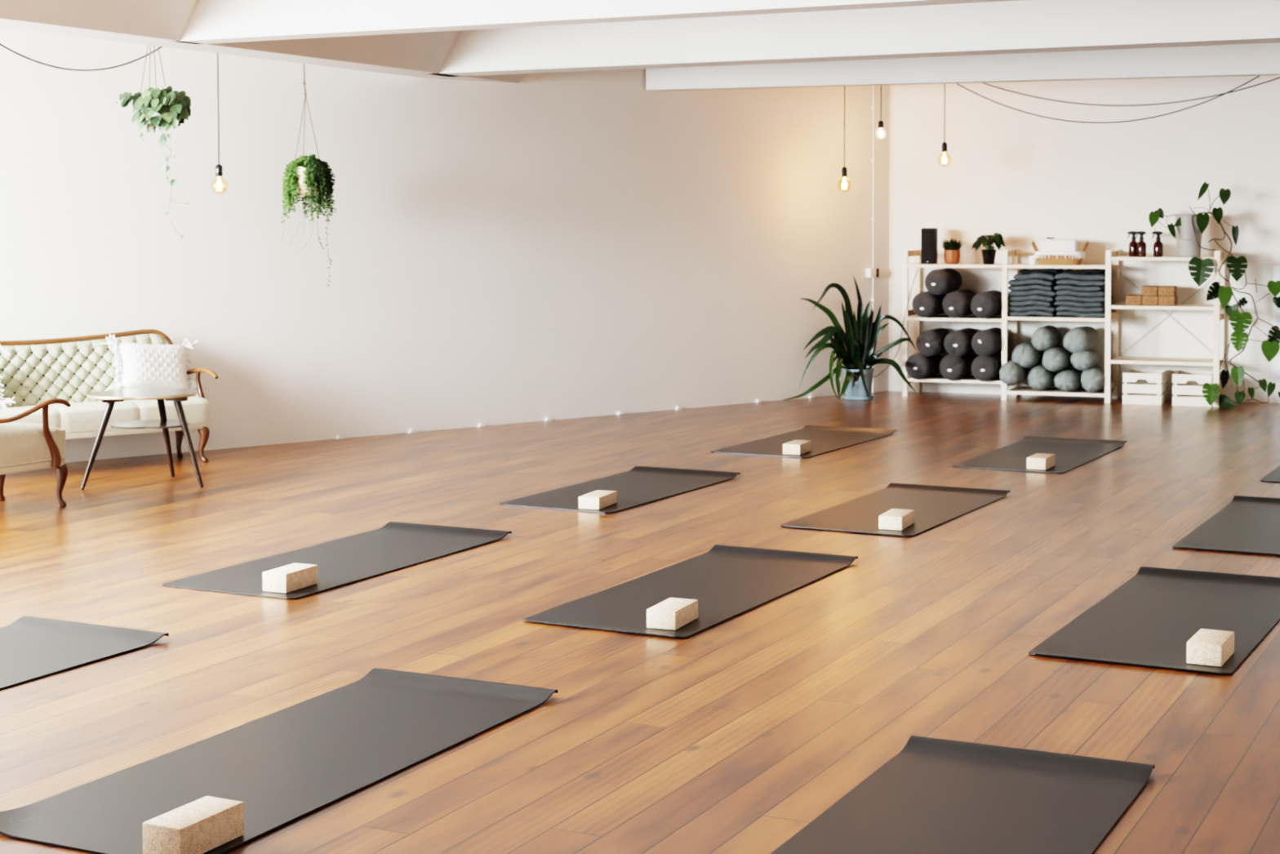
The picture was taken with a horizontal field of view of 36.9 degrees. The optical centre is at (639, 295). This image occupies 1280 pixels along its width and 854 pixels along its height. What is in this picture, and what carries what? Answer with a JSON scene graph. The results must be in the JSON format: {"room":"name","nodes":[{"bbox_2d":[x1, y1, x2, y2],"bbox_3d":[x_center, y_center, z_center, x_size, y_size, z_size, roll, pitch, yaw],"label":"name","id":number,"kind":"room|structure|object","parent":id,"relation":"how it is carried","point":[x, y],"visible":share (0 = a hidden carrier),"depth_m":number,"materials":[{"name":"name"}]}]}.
{"room":"exercise studio","nodes":[
{"label":"exercise studio","id":0,"kind":"room"},
{"bbox_2d":[0,27,889,462],"bbox_3d":[-1.880,-0.553,13.403,10.901,3.050,0.200,-2,3,-40],"label":"wall","id":1,"kind":"structure","parent":0,"point":[566,245],"depth_m":13.63,"materials":[{"name":"white paint"}]},
{"bbox_2d":[0,43,163,71],"bbox_3d":[-3.073,-1.314,10.372,0.009,0.192,1.473,1,3,26],"label":"cable","id":2,"kind":"object","parent":1,"relation":"hanging from","point":[2,46],"visible":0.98,"depth_m":10.39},
{"bbox_2d":[115,44,191,239],"bbox_3d":[-2.744,-0.873,10.921,0.412,1.104,0.310,1,3,26],"label":"pothos","id":3,"kind":"object","parent":1,"relation":"hanging from","point":[164,108],"visible":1,"depth_m":10.84,"materials":[{"name":"plant"}]},
{"bbox_2d":[144,103,168,122],"bbox_3d":[-2.747,-1.044,10.908,0.188,0.112,0.188,1,3,26],"label":"pot","id":4,"kind":"object","parent":3,"relation":"on","point":[160,111],"depth_m":10.79,"materials":[{"name":"white ceramic"}]},
{"bbox_2d":[209,53,227,194],"bbox_3d":[-2.521,-1.027,11.462,0.105,0.844,0.105,1,3,26],"label":"pendant bulb","id":5,"kind":"object","parent":1,"relation":"hanging from","point":[219,168],"visible":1,"depth_m":11.46,"materials":[{"name":"clear glass"}]},
{"bbox_2d":[0,0,530,83],"bbox_3d":[-1.905,-1.757,11.970,0.690,0.570,6.100,1,3,26],"label":"ceiling","id":6,"kind":"structure","parent":1,"relation":"attached to","point":[157,23],"depth_m":11.05,"materials":[{"name":"paint"}]},
{"bbox_2d":[280,63,336,286],"bbox_3d":[-2.127,-0.770,12.303,0.342,1.428,0.356,-2,3,-40],"label":"hanging fern","id":7,"kind":"object","parent":1,"relation":"hanging from","point":[309,176],"visible":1,"depth_m":12.24,"materials":[{"name":"green plant"}]},
{"bbox_2d":[294,166,320,195],"bbox_3d":[-2.132,-0.735,12.312,0.216,0.185,0.216,1,3,26],"label":"pot","id":8,"kind":"object","parent":7,"relation":"on","point":[307,179],"depth_m":12.20,"materials":[{"name":"beige ceramic"}]},
{"bbox_2d":[871,85,875,392],"bbox_3d":[2.007,-0.685,16.489,0.030,3.050,0.030,1,3,26],"label":"conduit pipe","id":9,"kind":"object","parent":1,"relation":"attached to","point":[873,300],"visible":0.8,"depth_m":16.48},
{"bbox_2d":[645,42,1279,90],"bbox_3d":[4.939,-1.824,13.223,10.286,0.570,0.141,1,2,19],"label":"beam","id":10,"kind":"structure","parent":1,"relation":"attached to","point":[1260,59],"depth_m":13.97,"materials":[{"name":"paint"}]},
{"bbox_2d":[956,75,1259,123],"bbox_3d":[3.367,-1.408,13.897,2.146,0.317,0.009,1,2,19],"label":"cable","id":11,"kind":"object","parent":10,"relation":"hanging from","point":[1258,76],"visible":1,"depth_m":13.88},
{"bbox_2d":[982,76,1279,106],"bbox_3d":[3.544,-1.467,13.835,2.134,0.198,0.009,1,2,19],"label":"cable","id":12,"kind":"object","parent":10,"relation":"hanging from","point":[1279,77],"visible":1,"depth_m":13.82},
{"bbox_2d":[176,0,1024,44],"bbox_3d":[2.256,-1.627,8.428,10.751,0.570,0.210,1,3,26],"label":"beam","id":13,"kind":"structure","parent":0,"point":[211,21],"depth_m":9.95,"materials":[{"name":"paint"}]},
{"bbox_2d":[0,391,1279,853],"bbox_3d":[0.096,1.254,7.480,14.500,0.100,20.600,1,3,26],"label":"floor","id":14,"kind":"structure","parent":0,"point":[732,735],"depth_m":7.10,"materials":[{"name":"brown wood"}]},
{"bbox_2d":[0,398,71,506],"bbox_3d":[-3.434,0.686,9.902,0.680,0.865,0.745,1,3,31],"label":"armchair","id":15,"kind":"object","parent":14,"relation":"on","point":[24,446],"visible":1,"depth_m":9.89,"materials":[{"name":"beige fabric"}]},
{"bbox_2d":[0,615,168,688],"bbox_3d":[-2.397,1.246,6.201,0.680,0.027,1.810,1,3,27],"label":"yoga mat","id":16,"kind":"object","parent":14,"relation":"on","point":[32,647],"visible":1,"depth_m":6.75,"materials":[{"name":"grey rubber"}]},
{"bbox_2d":[0,328,217,462],"bbox_3d":[-3.562,0.648,11.458,2.035,0.819,0.525,-2,3,-40],"label":"sofa","id":17,"kind":"object","parent":14,"relation":"on","point":[34,371],"visible":0.65,"depth_m":11.62,"materials":[{"name":"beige fabric"}]},
{"bbox_2d":[0,344,15,408],"bbox_3d":[-3.955,0.498,11.123,0.625,0.444,0.192,-2,3,-34],"label":"throw pillow","id":18,"kind":"object","parent":17,"relation":"on","point":[2,402],"visible":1,"depth_m":11.23,"materials":[{"name":"white fabric"}]},
{"bbox_2d":[100,333,198,396],"bbox_3d":[-3.020,0.452,11.906,0.188,0.446,0.704,2,3,44],"label":"throw pillow","id":19,"kind":"object","parent":17,"relation":"on","point":[142,365],"visible":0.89,"depth_m":11.82,"materials":[{"name":"white fabric"}]},
{"bbox_2d":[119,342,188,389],"bbox_3d":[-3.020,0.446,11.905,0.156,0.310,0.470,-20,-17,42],"label":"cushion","id":20,"kind":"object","parent":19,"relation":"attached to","point":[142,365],"depth_m":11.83,"materials":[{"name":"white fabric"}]},
{"bbox_2d":[80,387,203,489],"bbox_3d":[-2.854,0.814,10.885,0.652,0.529,0.597,-1,2,-22],"label":"side table","id":21,"kind":"object","parent":14,"relation":"on","point":[176,395],"visible":1,"depth_m":10.79,"materials":[{"name":"brown wood"}]},
{"bbox_2d":[111,419,188,428],"bbox_3d":[-2.766,0.732,10.890,0.415,0.010,0.430,1,3,26],"label":"shelf","id":22,"kind":"object","parent":21,"relation":"attached to","point":[146,424],"depth_m":10.82,"materials":[{"name":"white wood"}]},
{"bbox_2d":[0,667,558,853],"bbox_3d":[-0.956,1.271,5.369,0.680,0.035,1.780,1,3,26],"label":"yoga mat","id":23,"kind":"object","parent":14,"relation":"on","point":[289,763],"visible":0.91,"depth_m":5.31,"materials":[{"name":"grey rubber"}]},
{"bbox_2d":[142,795,244,853],"bbox_3d":[-1.065,1.273,4.577,0.116,0.083,0.236,1,3,26],"label":"block","id":24,"kind":"object","parent":23,"relation":"on","point":[201,825],"visible":1,"depth_m":4.53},
{"bbox_2d":[162,520,511,599],"bbox_3d":[-1.292,1.153,8.475,0.680,0.027,1.690,1,3,27],"label":"yoga mat","id":25,"kind":"object","parent":14,"relation":"on","point":[395,545],"visible":0.87,"depth_m":8.49,"materials":[{"name":"grey rubber"}]},
{"bbox_2d":[262,563,317,592],"bbox_3d":[-1.423,1.148,7.795,0.116,0.079,0.226,1,2,24],"label":"block","id":26,"kind":"object","parent":25,"relation":"on","point":[293,576],"visible":1,"depth_m":7.72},
{"bbox_2d":[498,465,740,513],"bbox_3d":[-0.085,1.064,10.622,0.680,0.027,1.575,1,3,28],"label":"yoga mat","id":27,"kind":"object","parent":14,"relation":"on","point":[640,485],"visible":0.96,"depth_m":10.65,"materials":[{"name":"grey rubber"}]},
{"bbox_2d":[578,489,617,509],"bbox_3d":[-0.219,1.065,9.998,0.116,0.064,0.262,1,2,20],"label":"block","id":28,"kind":"object","parent":27,"relation":"on","point":[598,499],"visible":1,"depth_m":9.90,"materials":[{"name":"beige"}]},
{"bbox_2d":[522,544,857,637],"bbox_3d":[0.251,1.177,7.763,0.680,0.027,1.735,1,3,27],"label":"yoga mat","id":29,"kind":"object","parent":14,"relation":"on","point":[726,582],"visible":0.92,"depth_m":7.75,"materials":[{"name":"grey rubber"}]},
{"bbox_2d":[646,597,697,630],"bbox_3d":[0.121,1.177,7.092,0.116,0.070,0.238,1,2,22],"label":"block","id":30,"kind":"object","parent":29,"relation":"on","point":[672,613],"visible":1,"depth_m":7.00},
{"bbox_2d":[711,424,897,457],"bbox_3d":[1.121,0.972,12.867,0.680,0.027,1.580,1,3,28],"label":"yoga mat","id":31,"kind":"object","parent":14,"relation":"on","point":[824,439],"visible":0.94,"depth_m":12.97,"materials":[{"name":"grey rubber"}]},
{"bbox_2d":[782,440,811,454],"bbox_3d":[1.007,0.971,12.267,0.116,0.066,0.250,1,2,22],"label":"block","id":32,"kind":"object","parent":31,"relation":"on","point":[794,446],"visible":1,"depth_m":12.17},
{"bbox_2d":[782,275,915,399],"bbox_3d":[1.730,0.350,15.902,1.128,1.028,0.361,0,2,-1],"label":"leaf plant","id":33,"kind":"object","parent":14,"relation":"on","point":[860,340],"visible":1,"depth_m":15.88,"materials":[{"name":"plant"}]},
{"bbox_2d":[780,482,1010,536],"bbox_3d":[1.342,1.090,9.870,0.680,0.027,1.560,1,3,28],"label":"yoga mat","id":34,"kind":"object","parent":14,"relation":"on","point":[933,505],"visible":0.95,"depth_m":9.92,"materials":[{"name":"grey rubber"}]},
{"bbox_2d":[878,508,914,530],"bbox_3d":[1.248,1.087,9.315,0.116,0.066,0.250,1,2,22],"label":"block","id":35,"kind":"object","parent":34,"relation":"on","point":[900,519],"visible":1,"depth_m":9.22,"materials":[{"name":"beige"}]},
{"bbox_2d":[769,734,1155,853],"bbox_3d":[0.697,1.304,4.538,0.680,0.027,1.755,1,3,26],"label":"yoga mat","id":36,"kind":"object","parent":14,"relation":"on","point":[935,795],"visible":1,"depth_m":4.89,"materials":[{"name":"grey rubber"}]},
{"bbox_2d":[952,435,1126,473],"bbox_3d":[2.550,0.998,12.127,0.680,0.027,1.630,1,3,27],"label":"yoga mat","id":37,"kind":"object","parent":14,"relation":"on","point":[1071,453],"visible":0.93,"depth_m":12.22,"materials":[{"name":"grey rubber"}]},
{"bbox_2d":[1026,453,1055,470],"bbox_3d":[2.408,0.995,11.503,0.116,0.070,0.240,1,3,26],"label":"block","id":38,"kind":"object","parent":37,"relation":"on","point":[1044,461],"visible":1,"depth_m":11.41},
{"bbox_2d":[902,248,1225,406],"bbox_3d":[3.489,0.240,15.888,2.566,1.240,0.475,1,2,22],"label":"shelving unit","id":39,"kind":"object","parent":14,"relation":"on","point":[1219,258],"visible":0.94,"depth_m":15.80,"materials":[{"name":"white wood"}]},
{"bbox_2d":[905,352,942,379],"bbox_3d":[2.416,0.585,16.266,0.219,0.219,0.590,1,2,22],"label":"bolster","id":40,"kind":"object","parent":39,"relation":"on","point":[918,366],"visible":0.89,"depth_m":16.02,"materials":[{"name":"grey fabric"}]},
{"bbox_2d":[915,328,949,355],"bbox_3d":[2.500,0.391,16.225,0.216,0.215,0.588,1,2,22],"label":"bolster","id":41,"kind":"object","parent":40,"relation":"on","point":[931,342],"visible":0.92,"depth_m":15.97,"materials":[{"name":"grey fabric"}]},
{"bbox_2d":[911,291,946,317],"bbox_3d":[2.466,0.067,16.225,0.216,0.216,0.590,1,2,22],"label":"bolster","id":42,"kind":"object","parent":39,"relation":"on","point":[926,304],"visible":0.91,"depth_m":15.97,"materials":[{"name":"grey fabric"}]},
{"bbox_2d":[924,268,961,294],"bbox_3d":[2.562,-0.119,16.166,0.214,0.215,0.590,1,2,22],"label":"bolster","id":43,"kind":"object","parent":42,"relation":"on","point":[937,282],"visible":0.99,"depth_m":15.92,"materials":[{"name":"grey fabric"}]},
{"bbox_2d":[920,228,937,263],"bbox_3d":[2.442,-0.418,16.179,0.114,0.301,0.126,1,2,22],"label":"speaker","id":44,"kind":"object","parent":39,"relation":"on","point":[928,236],"visible":1,"depth_m":16.13},
{"bbox_2d":[941,237,964,264],"bbox_3d":[2.625,-0.382,16.111,0.198,0.233,0.202,1,2,22],"label":"succulent planter","id":45,"kind":"object","parent":39,"relation":"on","point":[952,251],"visible":1,"depth_m":16.06,"materials":[{"name":"brown ceramic"}]},
{"bbox_2d":[939,353,975,380],"bbox_3d":[2.688,0.588,16.170,0.222,0.222,0.590,1,2,22],"label":"bolster","id":46,"kind":"object","parent":39,"relation":"on","point":[953,367],"visible":0.84,"depth_m":15.92,"materials":[{"name":"grey fabric"}]},
{"bbox_2d":[943,328,977,356],"bbox_3d":[2.720,0.391,16.149,0.219,0.219,0.590,1,2,22],"label":"bolster","id":47,"kind":"object","parent":46,"relation":"on","point":[958,342],"visible":0.79,"depth_m":15.90,"materials":[{"name":"grey fabric"}]},
{"bbox_2d":[942,289,976,317],"bbox_3d":[2.707,0.067,16.142,0.219,0.220,0.590,1,2,22],"label":"bolster","id":48,"kind":"object","parent":39,"relation":"on","point":[957,304],"visible":0.87,"depth_m":15.89,"materials":[{"name":"grey fabric"}]},
{"bbox_2d":[970,290,1001,318],"bbox_3d":[2.921,0.072,16.031,0.218,0.218,0.590,1,2,22],"label":"bolster","id":49,"kind":"object","parent":39,"relation":"on","point":[984,304],"visible":0.9,"depth_m":15.78,"materials":[{"name":"grey fabric"}]},
{"bbox_2d":[970,352,1001,381],"bbox_3d":[2.929,0.591,16.049,0.221,0.222,0.590,1,2,22],"label":"bolster","id":50,"kind":"object","parent":39,"relation":"on","point":[984,368],"visible":0.78,"depth_m":15.79,"materials":[{"name":"grey fabric"}]},
{"bbox_2d":[971,327,1008,355],"bbox_3d":[2.931,0.385,16.039,0.219,0.220,0.590,1,2,22],"label":"bolster","id":51,"kind":"object","parent":50,"relation":"on","point":[987,342],"visible":0.92,"depth_m":15.79,"materials":[{"name":"grey fabric"}]},
{"bbox_2d":[972,232,1005,264],"bbox_3d":[2.913,-0.393,16.001,0.271,0.263,0.255,1,2,22],"label":"potted houseplant","id":52,"kind":"object","parent":39,"relation":"on","point":[988,255],"visible":1,"depth_m":15.95,"materials":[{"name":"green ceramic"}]},
{"bbox_2d":[999,360,1027,385],"bbox_3d":[3.107,0.637,15.929,0.205,0.202,0.508,1,2,20],"label":"bolster","id":53,"kind":"object","parent":39,"relation":"on","point":[1011,373],"visible":0.97,"depth_m":15.73,"materials":[{"name":"grey fabric"}]},
{"bbox_2d":[1011,341,1043,368],"bbox_3d":[3.231,0.493,15.971,0.225,0.215,0.508,1,2,22],"label":"bolster","id":54,"kind":"object","parent":53,"relation":"on","point":[1024,354],"visible":0.9,"depth_m":15.77,"materials":[{"name":"grey fabric"}]},
{"bbox_2d":[1007,310,1057,316],"bbox_3d":[3.294,0.142,15.979,0.382,0.067,0.456,1,2,22],"label":"folded blanket","id":55,"kind":"object","parent":39,"relation":"on","point":[1039,313],"visible":0.79,"depth_m":15.78,"materials":[{"name":"grey fabric"}]},
{"bbox_2d":[1009,305,1059,311],"bbox_3d":[3.303,0.101,15.975,0.368,0.065,0.456,1,2,21],"label":"folded blanket","id":56,"kind":"object","parent":55,"relation":"on","point":[1017,308],"visible":0.66,"depth_m":15.78,"materials":[{"name":"grey fabric"}]},
{"bbox_2d":[1008,299,1055,306],"bbox_3d":[3.284,0.058,15.974,0.357,0.066,0.457,1,2,22],"label":"folded blanket","id":57,"kind":"object","parent":56,"relation":"on","point":[1033,302],"visible":0.79,"depth_m":15.77,"materials":[{"name":"grey fabric"}]},
{"bbox_2d":[1008,294,1057,302],"bbox_3d":[3.295,0.016,15.976,0.374,0.069,0.454,1,2,22],"label":"folded blanket","id":58,"kind":"object","parent":57,"relation":"on","point":[1044,298],"visible":0.74,"depth_m":15.78,"materials":[{"name":"grey fabric"}]},
{"bbox_2d":[1008,288,1057,296],"bbox_3d":[3.300,-0.028,15.964,0.380,0.070,0.453,1,2,21],"label":"folded blanket","id":59,"kind":"object","parent":58,"relation":"on","point":[1034,291],"visible":0.81,"depth_m":15.78,"materials":[{"name":"grey fabric"}]},
{"bbox_2d":[1008,284,1056,290],"bbox_3d":[3.288,-0.071,15.979,0.363,0.067,0.458,1,2,22],"label":"folded blanket","id":60,"kind":"object","parent":59,"relation":"on","point":[1024,287],"visible":0.77,"depth_m":15.78,"materials":[{"name":"grey fabric"}]},
{"bbox_2d":[1008,278,1057,286],"bbox_3d":[3.292,-0.115,15.963,0.361,0.069,0.455,1,2,23],"label":"folded blanket","id":61,"kind":"object","parent":60,"relation":"on","point":[1034,281],"visible":0.77,"depth_m":15.77,"materials":[{"name":"grey fabric"}]},
{"bbox_2d":[1013,271,1057,280],"bbox_3d":[3.318,-0.163,15.964,0.340,0.076,0.460,1,2,21],"label":"folded blanket","id":62,"kind":"object","parent":61,"relation":"on","point":[1047,276],"visible":0.88,"depth_m":15.77,"materials":[{"name":"grey fabric"}]},
{"bbox_2d":[1019,268,1063,273],"bbox_3d":[3.352,-0.204,15.991,0.317,0.052,0.345,1,2,22],"label":"blanket","id":63,"kind":"object","parent":62,"relation":"on","point":[1024,270],"visible":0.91,"depth_m":15.87,"materials":[{"name":"fabric"}]},
{"bbox_2d":[1027,364,1057,390],"bbox_3d":[3.348,0.675,15.932,0.211,0.208,0.508,1,2,22],"label":"bolster","id":64,"kind":"object","parent":39,"relation":"on","point":[1040,378],"visible":0.84,"depth_m":15.73,"materials":[{"name":"grey fabric"}]},
{"bbox_2d":[1031,241,1088,265],"bbox_3d":[3.462,-0.351,15.796,0.466,0.192,0.277,1,2,22],"label":"woven basket","id":65,"kind":"object","parent":39,"relation":"on","point":[1055,258],"visible":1,"depth_m":15.69,"materials":[{"name":"beige wicker"}]},
{"bbox_2d":[1041,239,1077,251],"bbox_3d":[3.461,-0.410,15.791,0.285,0.110,0.166,1,2,22],"label":"folded towel","id":66,"kind":"object","parent":65,"relation":"in","point":[1047,245],"visible":0.96,"depth_m":15.72,"materials":[{"name":"white fabric"}]},
{"bbox_2d":[1053,368,1083,391],"bbox_3d":[3.550,0.696,15.831,0.216,0.180,0.508,1,2,23],"label":"bolster","id":67,"kind":"object","parent":39,"relation":"on","point":[1068,380],"visible":0.88,"depth_m":15.63,"materials":[{"name":"grey fabric"}]},
{"bbox_2d":[1042,346,1072,371],"bbox_3d":[3.461,0.521,15.859,0.218,0.201,0.508,1,2,23],"label":"bolster","id":68,"kind":"object","parent":67,"relation":"on","point":[1056,358],"visible":0.87,"depth_m":15.66,"materials":[{"name":"grey fabric"}]},
{"bbox_2d":[1031,324,1061,351],"bbox_3d":[3.375,0.352,15.908,0.208,0.206,0.508,1,2,22],"label":"bolster","id":69,"kind":"object","parent":68,"relation":"on","point":[1044,338],"visible":0.95,"depth_m":15.71,"materials":[{"name":"grey fabric"}]},
{"bbox_2d":[1056,310,1111,317],"bbox_3d":[3.670,0.147,15.837,0.399,0.064,0.459,1,2,21],"label":"folded blanket","id":70,"kind":"object","parent":39,"relation":"on","point":[1064,313],"visible":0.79,"depth_m":15.63,"materials":[{"name":"grey fabric"}]},
{"bbox_2d":[1055,305,1105,312],"bbox_3d":[3.658,0.105,15.826,0.382,0.066,0.456,1,2,21],"label":"folded blanket","id":71,"kind":"object","parent":70,"relation":"on","point":[1061,308],"visible":0.77,"depth_m":15.63,"materials":[{"name":"grey fabric"}]},
{"bbox_2d":[1053,300,1105,306],"bbox_3d":[3.653,0.063,15.838,0.389,0.063,0.454,1,2,23],"label":"folded blanket","id":72,"kind":"object","parent":71,"relation":"on","point":[1056,303],"visible":0.76,"depth_m":15.64,"materials":[{"name":"grey fabric"}]},
{"bbox_2d":[1055,294,1111,302],"bbox_3d":[3.665,0.021,15.821,0.405,0.068,0.454,1,2,21],"label":"folded blanket","id":73,"kind":"object","parent":72,"relation":"on","point":[1064,297],"visible":0.78,"depth_m":15.62,"materials":[{"name":"grey fabric"}]},
{"bbox_2d":[1054,289,1105,297],"bbox_3d":[3.660,-0.023,15.829,0.394,0.068,0.454,1,2,21],"label":"folded blanket","id":74,"kind":"object","parent":73,"relation":"on","point":[1060,292],"visible":0.72,"depth_m":15.63,"materials":[{"name":"grey fabric"}]},
{"bbox_2d":[1053,284,1105,291],"bbox_3d":[3.649,-0.066,15.825,0.380,0.065,0.454,1,2,23],"label":"folded blanket","id":75,"kind":"object","parent":74,"relation":"on","point":[1073,287],"visible":0.83,"depth_m":15.64,"materials":[{"name":"grey fabric"}]},
{"bbox_2d":[1056,279,1111,286],"bbox_3d":[3.667,-0.110,15.820,0.395,0.064,0.453,1,2,22],"label":"folded blanket","id":76,"kind":"object","parent":75,"relation":"on","point":[1068,282],"visible":0.8,"depth_m":15.62,"materials":[{"name":"grey fabric"}]},
{"bbox_2d":[1054,272,1105,280],"bbox_3d":[3.659,-0.158,15.821,0.404,0.074,0.454,1,2,21],"label":"folded blanket","id":77,"kind":"object","parent":76,"relation":"on","point":[1083,277],"visible":0.86,"depth_m":15.63,"materials":[{"name":"grey fabric"}]},
{"bbox_2d":[1062,268,1105,274],"bbox_3d":[3.686,-0.199,15.857,0.318,0.053,0.350,1,2,22],"label":"blanket","id":78,"kind":"object","parent":77,"relation":"on","point":[1089,270],"visible":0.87,"depth_m":15.71,"materials":[{"name":"fabric"}]},
{"bbox_2d":[1080,364,1104,392],"bbox_3d":[3.738,0.685,15.734,0.212,0.210,0.508,1,2,20],"label":"bolster","id":79,"kind":"object","parent":39,"relation":"on","point":[1092,380],"visible":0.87,"depth_m":15.52,"materials":[{"name":"grey fabric"}]},
{"bbox_2d":[1070,349,1100,370],"bbox_3d":[3.665,0.522,15.756,0.214,0.183,0.508,1,2,20],"label":"bolster","id":80,"kind":"object","parent":79,"relation":"on","point":[1088,359],"visible":0.88,"depth_m":15.55,"materials":[{"name":"grey fabric"}]},
{"bbox_2d":[1062,325,1099,353],"bbox_3d":[3.635,0.366,15.783,0.236,0.224,0.508,1,3,27],"label":"bolster","id":81,"kind":"object","parent":80,"relation":"on","point":[1085,338],"visible":0.95,"depth_m":15.59,"materials":[{"name":"grey fabric"}]},
{"bbox_2d":[1127,231,1137,256],"bbox_3d":[4.004,-0.419,15.572,0.090,0.206,0.075,0,2,13],"label":"spray bottle","id":82,"kind":"object","parent":39,"relation":"on","point":[1133,244],"visible":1,"depth_m":15.55,"materials":[{"name":"brown glass"}]},
{"bbox_2d":[1125,294,1142,305],"bbox_3d":[4.046,0.034,15.655,0.126,0.076,0.230,1,2,22],"label":"block","id":83,"kind":"object","parent":39,"relation":"on","point":[1131,300],"visible":0.8,"depth_m":15.55,"materials":[{"name":"brown wood"}]},
{"bbox_2d":[1134,231,1146,257],"bbox_3d":[4.047,-0.416,15.490,0.090,0.206,0.075,0,2,13],"label":"spray bottle","id":84,"kind":"object","parent":39,"relation":"on","point":[1141,245],"visible":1,"depth_m":15.47,"materials":[{"name":"brown glass"}]},
{"bbox_2d":[1142,295,1159,305],"bbox_3d":[4.167,0.036,15.607,0.126,0.076,0.230,1,2,22],"label":"block","id":85,"kind":"object","parent":39,"relation":"on","point":[1146,300],"visible":0.69,"depth_m":15.50,"materials":[{"name":"brown wood"}]},
{"bbox_2d":[1141,285,1159,295],"bbox_3d":[4.160,-0.041,15.607,0.126,0.076,0.230,1,2,22],"label":"block","id":86,"kind":"object","parent":85,"relation":"on","point":[1145,290],"visible":0.89,"depth_m":15.50,"materials":[{"name":"brown wood"}]},
{"bbox_2d":[1151,231,1163,257],"bbox_3d":[4.171,-0.415,15.451,0.090,0.206,0.075,0,2,13],"label":"spray bottle","id":87,"kind":"object","parent":39,"relation":"on","point":[1157,245],"visible":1,"depth_m":15.43,"materials":[{"name":"brown glass"}]},
{"bbox_2d":[1158,295,1177,305],"bbox_3d":[4.288,0.037,15.559,0.126,0.076,0.230,1,2,22],"label":"block","id":88,"kind":"object","parent":39,"relation":"on","point":[1162,300],"visible":0.92,"depth_m":15.46,"materials":[{"name":"brown wood"}]},
{"bbox_2d":[1158,285,1177,296],"bbox_3d":[4.284,-0.039,15.557,0.126,0.076,0.230,1,2,22],"label":"block","id":89,"kind":"object","parent":88,"relation":"on","point":[1167,291],"visible":1,"depth_m":15.46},
{"bbox_2d":[1148,182,1279,407],"bbox_3d":[4.620,-0.010,15.250,1.134,1.785,0.323,1,3,26],"label":"monstera","id":90,"kind":"object","parent":39,"relation":"on","point":[1190,228],"visible":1,"depth_m":15.18,"materials":[{"name":"plant"}]},
{"bbox_2d":[1122,368,1167,404],"bbox_3d":[4.123,0.743,15.637,0.304,0.252,0.440,1,2,22],"label":"wooden crate","id":91,"kind":"object","parent":14,"relation":"on","point":[1140,386],"visible":1,"depth_m":15.46,"materials":[{"name":"white wood"}]},
{"bbox_2d":[1028,565,1279,674],"bbox_3d":[2.028,1.195,7.194,0.680,0.027,1.735,1,3,27],"label":"yoga mat","id":92,"kind":"object","parent":14,"relation":"on","point":[1150,619],"visible":0.95,"depth_m":7.13,"materials":[{"name":"grey rubber"}]},
{"bbox_2d":[1186,628,1234,666],"bbox_3d":[1.937,1.193,6.503,0.116,0.074,0.240,1,3,27],"label":"block","id":93,"kind":"object","parent":92,"relation":"on","point":[1213,647],"visible":1,"depth_m":6.42,"materials":[{"name":"beige"}]},
{"bbox_2d":[1172,369,1213,406],"bbox_3d":[4.485,0.748,15.493,0.304,0.252,0.440,1,2,22],"label":"wooden crate","id":94,"kind":"object","parent":14,"relation":"on","point":[1185,393],"visible":0.77,"depth_m":15.31,"materials":[{"name":"white wood"}]},
{"bbox_2d":[1172,495,1279,555],"bbox_3d":[3.093,1.109,9.295,0.680,0.027,1.660,1,3,27],"label":"yoga mat","id":95,"kind":"object","parent":14,"relation":"on","point":[1246,524],"visible":1,"depth_m":9.17,"materials":[{"name":"grey rubber"}]},
{"bbox_2d":[1260,465,1279,482],"bbox_3d":[4.195,1.019,11.476,0.680,0.027,1.610,1,3,27],"label":"yoga mat","id":96,"kind":"object","parent":14,"relation":"on","point":[1274,475],"visible":1,"depth_m":11.07,"materials":[{"name":"grey rubber"}]},
{"bbox_2d":[431,0,1279,76],"bbox_3d":[3.439,-1.727,10.881,10.800,0.570,0.310,1,3,26],"label":"beam","id":97,"kind":"structure","parent":0,"point":[1026,26],"depth_m":11.73,"materials":[{"name":"paint"}]},
{"bbox_2d":[888,75,1279,403],"bbox_3d":[6.312,-0.641,15.104,9.256,3.050,0.200,1,2,22],"label":"wall","id":98,"kind":"structure","parent":0,"point":[1024,178],"depth_m":15.98,"materials":[{"name":"white paint"}]},
{"bbox_2d":[1272,266,1279,377],"bbox_3d":[5.492,0.217,15.345,0.800,0.900,0.085,1,2,22],"label":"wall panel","id":99,"kind":"object","parent":98,"relation":"attached to","point":[1276,319],"visible":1,"depth_m":15.45,"materials":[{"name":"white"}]},
{"bbox_3d":[0.088,-1.894,7.355,14.500,0.100,20.600,1,3,26],"label":"ceiling","id":100,"kind":"structure","parent":0,"visible":0},
{"bbox_2d":[836,86,848,192],"bbox_3d":[1.662,-1.507,15.577,0.120,1.334,0.120,1,3,26],"label":"pendant bulb","id":101,"kind":"object","parent":100,"relation":"hanging from","point":[844,171],"visible":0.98,"depth_m":15.58,"materials":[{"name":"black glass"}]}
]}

